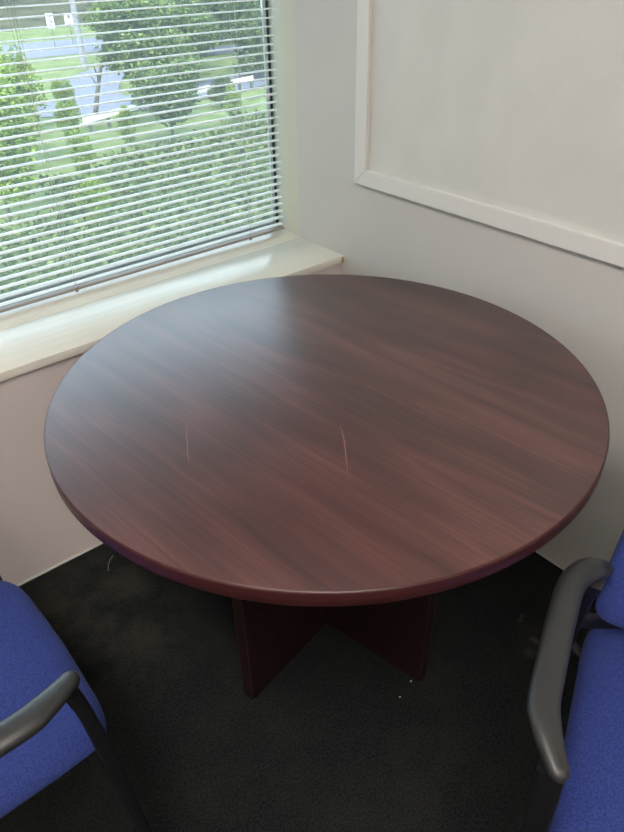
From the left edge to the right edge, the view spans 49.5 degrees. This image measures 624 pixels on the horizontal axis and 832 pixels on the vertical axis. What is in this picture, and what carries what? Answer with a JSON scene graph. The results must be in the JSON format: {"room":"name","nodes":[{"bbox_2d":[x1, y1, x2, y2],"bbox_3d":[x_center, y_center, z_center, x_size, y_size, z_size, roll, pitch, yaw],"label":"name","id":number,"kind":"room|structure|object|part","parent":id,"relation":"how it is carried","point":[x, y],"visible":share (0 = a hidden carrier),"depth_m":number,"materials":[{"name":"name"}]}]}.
{"room":"office","nodes":[
{"label":"office","id":0,"kind":"room"},
{"bbox_2d":[0,263,340,584],"bbox_3d":[-1.262,-0.464,0.905,3.400,2.700,0.100,-26,42,-31],"label":"wall","id":1,"kind":"structure","parent":0,"point":[39,532],"depth_m":1.79,"materials":[{"name":"paint"}]},
{"bbox_2d":[16,542,102,586],"bbox_3d":[-1.206,0.662,1.644,3.396,0.006,0.004,-26,42,-31],"label":"baseboard","id":2,"kind":"structure","parent":1,"relation":"attached to","point":[85,551],"depth_m":1.96,"materials":[{"name":"white"}]},
{"bbox_2d":[0,238,343,381],"bbox_3d":[-0.639,-0.217,1.769,1.740,0.023,0.218,-26,42,-31],"label":"windowsill","id":3,"kind":"structure","parent":1,"relation":"attached to","point":[29,346],"depth_m":1.87,"materials":[{"name":"laminate"}]},
{"bbox_2d":[0,543,596,831],"bbox_3d":[-0.089,1.462,0.577,3.620,0.120,3.720,-26,42,-31],"label":"floor","id":4,"kind":"structure","parent":0,"point":[330,743],"depth_m":1.56,"materials":[{"name":"carpet"}]},
{"bbox_2d":[0,576,152,831],"bbox_3d":[-0.676,0.514,1.093,0.572,0.862,0.644,-27,42,-32],"label":"armchair","id":5,"kind":"object","parent":4,"relation":"on","point":[51,718],"visible":1,"depth_m":1.07,"materials":[{"name":"blue fabric"}]},
{"bbox_3d":[-0.453,0.427,0.815,0.378,0.042,0.080,-27,42,-32],"label":"armrest","id":6,"kind":"part","parent":5,"relation":"part of","materials":[{"name":"plastic"}]},
{"bbox_3d":[-0.655,0.507,1.110,0.516,0.057,0.468,-27,42,-32],"label":"seat","id":7,"kind":"part","parent":5,"relation":"part of","materials":[{"name":"blue fabric"}]},
{"bbox_3d":[-0.541,0.642,0.996,0.062,0.039,0.383,26,43,33],"label":"rail","id":8,"kind":"part","parent":5,"relation":"part of","materials":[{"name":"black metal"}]},
{"bbox_3d":[-0.307,0.626,1.115,0.076,0.633,0.042,-9,36,-11],"label":"leg","id":9,"kind":"part","parent":5,"relation":"part of","materials":[{"name":"black metal"}]},
{"bbox_2d":[44,274,609,699],"bbox_3d":[0.031,0.233,1.581,1.085,0.737,1.085,-26,42,-31],"label":"round table","id":10,"kind":"object","parent":4,"relation":"on","point":[348,453],"visible":1,"depth_m":1.23,"materials":[{"name":"brown wood"}]},
{"bbox_3d":[0.031,0.243,1.588,0.030,0.701,0.595,24,42,32],"label":"panel","id":11,"kind":"part","parent":10,"relation":"part of","materials":[{"name":"brown wood"}]},
{"bbox_3d":[0.031,0.243,1.588,0.595,0.701,0.030,24,42,32],"label":"panel","id":12,"kind":"part","parent":10,"relation":"part of","materials":[{"name":"brown wood"}]},
{"bbox_2d":[519,529,623,831],"bbox_3d":[0.629,0.541,1.012,0.618,0.862,0.572,15,38,21],"label":"armchair","id":13,"kind":"object","parent":4,"relation":"on","point":[578,784],"visible":1,"depth_m":1.00,"materials":[{"name":"blue fabric"}]},
{"bbox_3d":[0.299,0.692,1.002,0.039,0.631,0.030,15,38,21],"label":"leg","id":14,"kind":"part","parent":13,"relation":"part of","materials":[{"name":"black metal"}]},
{"bbox_3d":[0.358,0.322,0.939,0.080,0.042,0.378,15,38,21],"label":"armrest","id":15,"kind":"part","parent":13,"relation":"part of","materials":[{"name":"plastic"}]},
{"bbox_3d":[0.446,0.537,1.115,0.062,0.039,0.383,10,36,15],"label":"rail","id":16,"kind":"part","parent":13,"relation":"part of","materials":[{"name":"black metal"}]},
{"bbox_3d":[0.617,0.559,0.995,0.468,0.057,0.516,15,38,21],"label":"seat","id":17,"kind":"part","parent":13,"relation":"part of","materials":[{"name":"blue fabric"}]},
{"bbox_3d":[0.478,0.474,1.304,0.032,0.642,0.179,12,37,18],"label":"leg","id":18,"kind":"part","parent":13,"relation":"part of","materials":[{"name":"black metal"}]},
{"bbox_3d":[0.712,0.224,1.012,0.476,0.344,0.155,15,38,21],"label":"backrest","id":19,"kind":"part","parent":13,"relation":"part of","materials":[{"name":"blue fabric"}]},
{"bbox_2d":[294,0,623,568],"bbox_3d":[1.207,-0.371,0.694,0.120,2.700,3.808,-26,42,-31],"label":"wall","id":20,"kind":"structure","parent":0,"point":[577,299],"depth_m":1.80,"materials":[{"name":"paint"}]},
{"bbox_2d":[268,0,299,236],"bbox_3d":[-0.063,-1.370,1.870,0.119,1.768,0.173,-26,42,-31],"label":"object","id":21,"kind":"structure","parent":20,"relation":"attached to","point":[283,12],"depth_m":2.10,"materials":[{"name":"paint"}]},
{"bbox_2d":[354,0,623,267],"bbox_3d":[0.682,-0.805,1.029,0.017,1.255,1.778,-26,42,-31],"label":"whiteboard","id":22,"kind":"object","parent":20,"relation":"attached to","point":[508,115],"visible":1,"depth_m":1.52,"materials":[{"name":"white"}]},
{"bbox_3d":[0.129,-1.179,1.581,0.014,1.254,0.045,-26,42,-31],"label":"frame rail","id":23,"kind":"part","parent":22,"relation":"part of","materials":[{"name":"white"}]},
{"bbox_3d":[0.692,-0.308,1.375,0.014,0.045,1.777,-26,42,-31],"label":"frame rail","id":24,"kind":"part","parent":22,"relation":"part of","materials":[{"name":"white"}]},
{"bbox_2d":[535,550,564,570],"bbox_3d":[1.219,0.779,1.400,0.004,0.006,3.496,-26,42,-31],"label":"baseboard","id":25,"kind":"structure","parent":20,"relation":"attached to","point":[536,551],"depth_m":1.94,"materials":[{"name":"white"}]},
{"label":"outside","id":26,"kind":"structure","parent":0,"visible":0},
{"bbox_2d":[0,25,271,291],"bbox_3d":[30.549,-46.546,78.456,280.000,0.001,97.500,-26,42,-31],"label":"ground","id":27,"kind":"structure","parent":26,"point":[57,31],"depth_m":32.80,"materials":[{"name":"green plant"}]},
{"bbox_2d":[0,71,38,219],"bbox_3d":[-10.182,-8.497,21.487,2.716,4.564,2.613,12,37,18],"label":"leafy tree","id":28,"kind":"object","parent":27,"relation":"on","point":[3,91],"visible":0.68,"depth_m":21.59,"materials":[{"name":"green plant"}]},
{"bbox_2d":[0,43,38,121],"bbox_3d":[-14.202,-15.641,32.410,2.305,3.873,2.217,-10,36,-13],"label":"leafy tree","id":29,"kind":"object","parent":27,"relation":"on","point":[16,59],"visible":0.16,"depth_m":31.65,"materials":[{"name":"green plant"}]},
{"bbox_2d":[0,51,47,168],"bbox_3d":[-11.711,-11.991,26.762,2.455,4.288,2.552,-3,35,-2],"label":"leafy tree","id":30,"kind":"object","parent":27,"relation":"on","point":[24,99],"visible":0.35,"depth_m":26.55,"materials":[{"name":"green plant"}]},
{"bbox_2d":[50,79,76,110],"bbox_3d":[-12.755,-16.361,34.956,1.235,2.075,1.188,-10,36,-13],"label":"leafy bush","id":31,"kind":"object","parent":27,"relation":"on","point":[65,93],"visible":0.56,"depth_m":34.53,"materials":[{"name":"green plant"}]},
{"bbox_2d":[52,99,82,148],"bbox_3d":[-10.745,-12.905,29.961,1.235,2.075,1.188,-15,37,-19],"label":"leafy bush","id":32,"kind":"object","parent":27,"relation":"on","point":[72,112],"visible":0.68,"depth_m":29.68,"materials":[{"name":"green plant"}]},
{"bbox_2d":[69,0,87,68],"bbox_3d":[-17.042,-30.444,47.407,2.200,11.000,0.550,-26,42,-31],"label":"utility pole","id":33,"kind":"object","parent":27,"relation":"on","point":[77,29],"visible":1,"depth_m":49.17,"materials":[{"name":"white wood"}]},
{"bbox_2d":[68,128,98,176],"bbox_3d":[-8.598,-9.854,25.661,1.152,1.936,1.109,26,43,33],"label":"leafy bush","id":34,"kind":"object","parent":27,"relation":"on","point":[84,148],"visible":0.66,"depth_m":25.36,"materials":[{"name":"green plant"}]},
{"bbox_2d":[73,172,112,224],"bbox_3d":[-6.891,-6.742,21.345,0.990,1.729,1.029,9,36,14],"label":"leafy bush","id":35,"kind":"object","parent":27,"relation":"on","point":[97,181],"visible":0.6,"depth_m":21.11,"materials":[{"name":"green plant"}]},
{"bbox_2d":[80,1,119,41],"bbox_3d":[-16.909,-33.129,57.232,4.401,4.129,4.099,18,39,25],"label":"leafy tree","id":36,"kind":"object","parent":27,"relation":"on","point":[84,17],"visible":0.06,"depth_m":56.51,"materials":[{"name":"green plant"}]},
{"bbox_2d":[115,104,139,147],"bbox_3d":[-8.178,-12.843,30.032,1.029,1.798,1.070,4,35,7],"label":"leafy bush","id":37,"kind":"object","parent":27,"relation":"on","point":[121,114],"visible":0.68,"depth_m":29.89,"materials":[{"name":"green plant"}]},
{"bbox_2d":[74,0,196,122],"bbox_3d":[-8.398,-17.685,33.316,5.024,6.055,5.665,-26,42,-31],"label":"leafy tree","id":38,"kind":"object","parent":27,"relation":"on","point":[126,4],"visible":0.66,"depth_m":31.76,"materials":[{"name":"green plant"}]},
{"bbox_2d":[0,108,271,293],"bbox_3d":[-0.207,-9.039,25.015,17.324,1.088,36.159,19,40,27],"label":"plants","id":39,"kind":"object","parent":27,"relation":"on","point":[67,188],"visible":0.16,"depth_m":22.75,"materials":[{"name":"green plant"}]},
{"bbox_2d":[126,50,203,143],"bbox_3d":[-6.318,-13.812,29.670,3.309,3.740,3.444,1,35,3],"label":"leafy tree","id":40,"kind":"object","parent":27,"relation":"on","point":[188,67],"visible":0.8,"depth_m":28.84,"materials":[{"name":"green plant"}]},
{"bbox_2d":[78,76,252,131],"bbox_3d":[-7.692,-17.174,37.094,0.551,0.765,14.750,19,40,26],"label":"guard rail","id":41,"kind":"object","parent":27,"relation":"on","point":[90,119],"visible":0.33,"depth_m":33.92,"materials":[{"name":"white metal"}]},
{"bbox_2d":[137,0,221,74],"bbox_3d":[-8.520,-23.492,42.292,5.154,5.190,5.532,-21,40,-26],"label":"leafy tree","id":42,"kind":"object","parent":27,"relation":"on","point":[171,11],"visible":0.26,"depth_m":40.68,"materials":[{"name":"green plant"}]},
{"bbox_2d":[158,0,219,49],"bbox_3d":[-9.632,-27.659,47.371,5.954,6.340,5.832,-15,37,-19],"label":"leafy tree","id":43,"kind":"object","parent":27,"relation":"on","point":[195,10],"visible":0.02,"depth_m":46.69,"materials":[{"name":"green plant"}]},
{"bbox_2d":[182,0,230,54],"bbox_3d":[-9.033,-31.841,53.606,5.856,5.898,6.287,20,40,27],"label":"leafy tree","id":44,"kind":"object","parent":27,"relation":"on","point":[213,7],"visible":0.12,"depth_m":52.40,"materials":[{"name":"green plant"}]},
{"bbox_2d":[206,73,234,107],"bbox_3d":[-5.014,-17.902,37.177,1.692,1.802,1.658,-5,35,-5],"label":"leafy bush","id":45,"kind":"object","parent":27,"relation":"on","point":[219,81],"visible":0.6,"depth_m":36.97,"materials":[{"name":"green plant"}]},
{"bbox_2d":[213,17,229,44],"bbox_3d":[-9.348,-37.217,59.861,7.060,7.675,7.208,12,37,18],"label":"leafy tree","id":46,"kind":"object","parent":27,"relation":"on","point":[220,17],"visible":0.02,"depth_m":61.02,"materials":[{"name":"green plant"}]},
{"bbox_2d":[223,85,240,116],"bbox_3d":[-3.936,-15.700,34.034,0.990,1.729,1.029,-13,37,-16],"label":"leafy bush","id":47,"kind":"object","parent":27,"relation":"on","point":[228,96],"visible":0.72,"depth_m":33.80,"materials":[{"name":"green plant"}]},
{"bbox_2d":[217,0,263,76],"bbox_3d":[-3.166,-25.742,44.601,5.648,6.140,5.766,-24,41,-29],"label":"leafy tree","id":48,"kind":"object","parent":27,"relation":"on","point":[250,4],"visible":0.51,"depth_m":43.63,"materials":[{"name":"green plant"}]},
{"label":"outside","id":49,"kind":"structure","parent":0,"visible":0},
{"bbox_2d":[0,0,94,29],"bbox_3d":[-3.124,-73.733,109.077,280.000,10.566,78.000,-26,42,-31],"label":"bank","id":50,"kind":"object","parent":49,"point":[54,9],"visible":0.17,"depth_m":81.06,"materials":[{"name":"green plant"}]},
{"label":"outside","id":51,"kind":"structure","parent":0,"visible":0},
{"bbox_2d":[0,34,232,60],"bbox_3d":[6.326,-41.011,71.276,131.401,0.001,30.604,-26,42,-31],"label":"road","id":52,"kind":"structure","parent":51,"point":[46,44],"depth_m":61.29,"materials":[{"name":"grey asphalt"}]},
{"bbox_2d":[45,13,55,46],"bbox_3d":[-23.116,-34.233,60.196,0.620,2.750,0.089,-12,36,-15],"label":"road sign","id":53,"kind":"object","parent":52,"relation":"on","point":[50,22],"visible":0.81,"depth_m":59.73,"materials":[{"name":"grey metal"}]},
{"bbox_3d":[-23.121,-34.872,59.715,0.620,1.150,0.023,-12,36,-15],"label":"sign plate","id":54,"kind":"part","parent":53,"relation":"part of","materials":[{"name":"white metal"}]},
{"bbox_2d":[63,13,73,43],"bbox_3d":[-22.509,-36.063,63.007,0.700,2.500,0.089,-11,36,-14],"label":"road sign","id":55,"kind":"object","parent":52,"relation":"on","point":[68,18],"visible":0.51,"depth_m":62.58,"materials":[{"name":"grey metal"}]},
{"bbox_3d":[-22.513,-36.641,62.568,0.700,1.050,0.023,-11,36,-14],"label":"sign plate","id":56,"kind":"part","parent":55,"relation":"part of","materials":[{"name":"white metal"}]},
{"bbox_3d":[-1.255,2.743,3.542,3.900,6.822,0.079,-26,42,-31],"label":"wall","id":57,"kind":"structure","parent":0,"visible":0},
{"bbox_2d":[0,0,279,306],"bbox_3d":[-0.805,-1.047,1.459,1.751,1.698,0.060,-26,42,-31],"label":"window","id":58,"kind":"structure","parent":57,"relation":"in","point":[264,3],"depth_m":2.12,"materials":[{"name":"silver metal"}]},
{"bbox_2d":[0,0,283,312],"bbox_3d":[-0.767,-1.019,1.414,1.686,1.690,0.036,-26,42,-31],"label":"blind","id":59,"kind":"object","parent":58,"relation":"attached to","point":[76,288],"visible":1,"depth_m":1.89,"materials":[{"name":"white plastic"}]},
{"bbox_3d":[-0.696,-1.040,1.471,0.001,1.646,0.027,-26,42,-31],"label":"ladder cord","id":60,"kind":"part","parent":59,"relation":"part of","materials":[{"name":"white fabric"}]},
{"bbox_3d":[-0.688,-1.046,1.478,0.001,1.646,0.001,-26,42,-31],"label":"lift cord","id":61,"kind":"part","parent":59,"relation":"part of","materials":[{"name":"white fabric"}]},
{"bbox_3d":[-0.751,-0.332,1.895,1.684,0.008,0.024,-26,42,-31],"label":"rail","id":62,"kind":"part","parent":59,"relation":"part of","materials":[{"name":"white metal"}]},
{"bbox_3d":[-0.227,-1.270,1.783,0.001,1.646,0.027,-26,42,-31],"label":"ladder cord","id":63,"kind":"part","parent":59,"relation":"part of","materials":[{"name":"white fabric"}]},
{"bbox_3d":[-0.219,-1.275,1.790,0.001,1.646,0.001,-26,42,-31],"label":"lift cord","id":64,"kind":"part","parent":59,"relation":"part of","materials":[{"name":"white fabric"}]},
{"bbox_3d":[-0.819,-1.051,1.468,1.724,1.682,0.006,-26,42,-31],"label":"glass pane","id":65,"kind":"part","parent":58,"relation":"part of","materials":[{"name":"clear glass"}]},
{"bbox_2d":[0,229,299,329],"bbox_3d":[-0.753,-0.308,1.902,1.770,0.022,0.173,-26,42,-31],"label":"window frame","id":66,"kind":"structure","parent":57,"relation":"attached to","point":[17,316],"depth_m":2.01,"materials":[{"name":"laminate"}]},
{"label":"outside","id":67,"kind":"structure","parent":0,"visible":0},
{"bbox_2d":[31,69,264,116],"bbox_3d":[-10.865,-22.920,45.991,48.051,0.001,18.121,-26,42,-31],"label":"sidewalk","id":68,"kind":"structure","parent":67,"point":[105,107],"depth_m":39.19,"materials":[{"name":"concrete"}]},
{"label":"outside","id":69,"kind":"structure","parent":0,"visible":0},
{"bbox_2d":[61,45,247,104],"bbox_3d":[-9.684,-25.356,49.403,24.160,0.001,17.503,-26,42,-31],"label":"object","id":70,"kind":"object","parent":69,"point":[82,81],"visible":0.31,"depth_m":44.28,"materials":[{"name":"concrete"}]}
]}

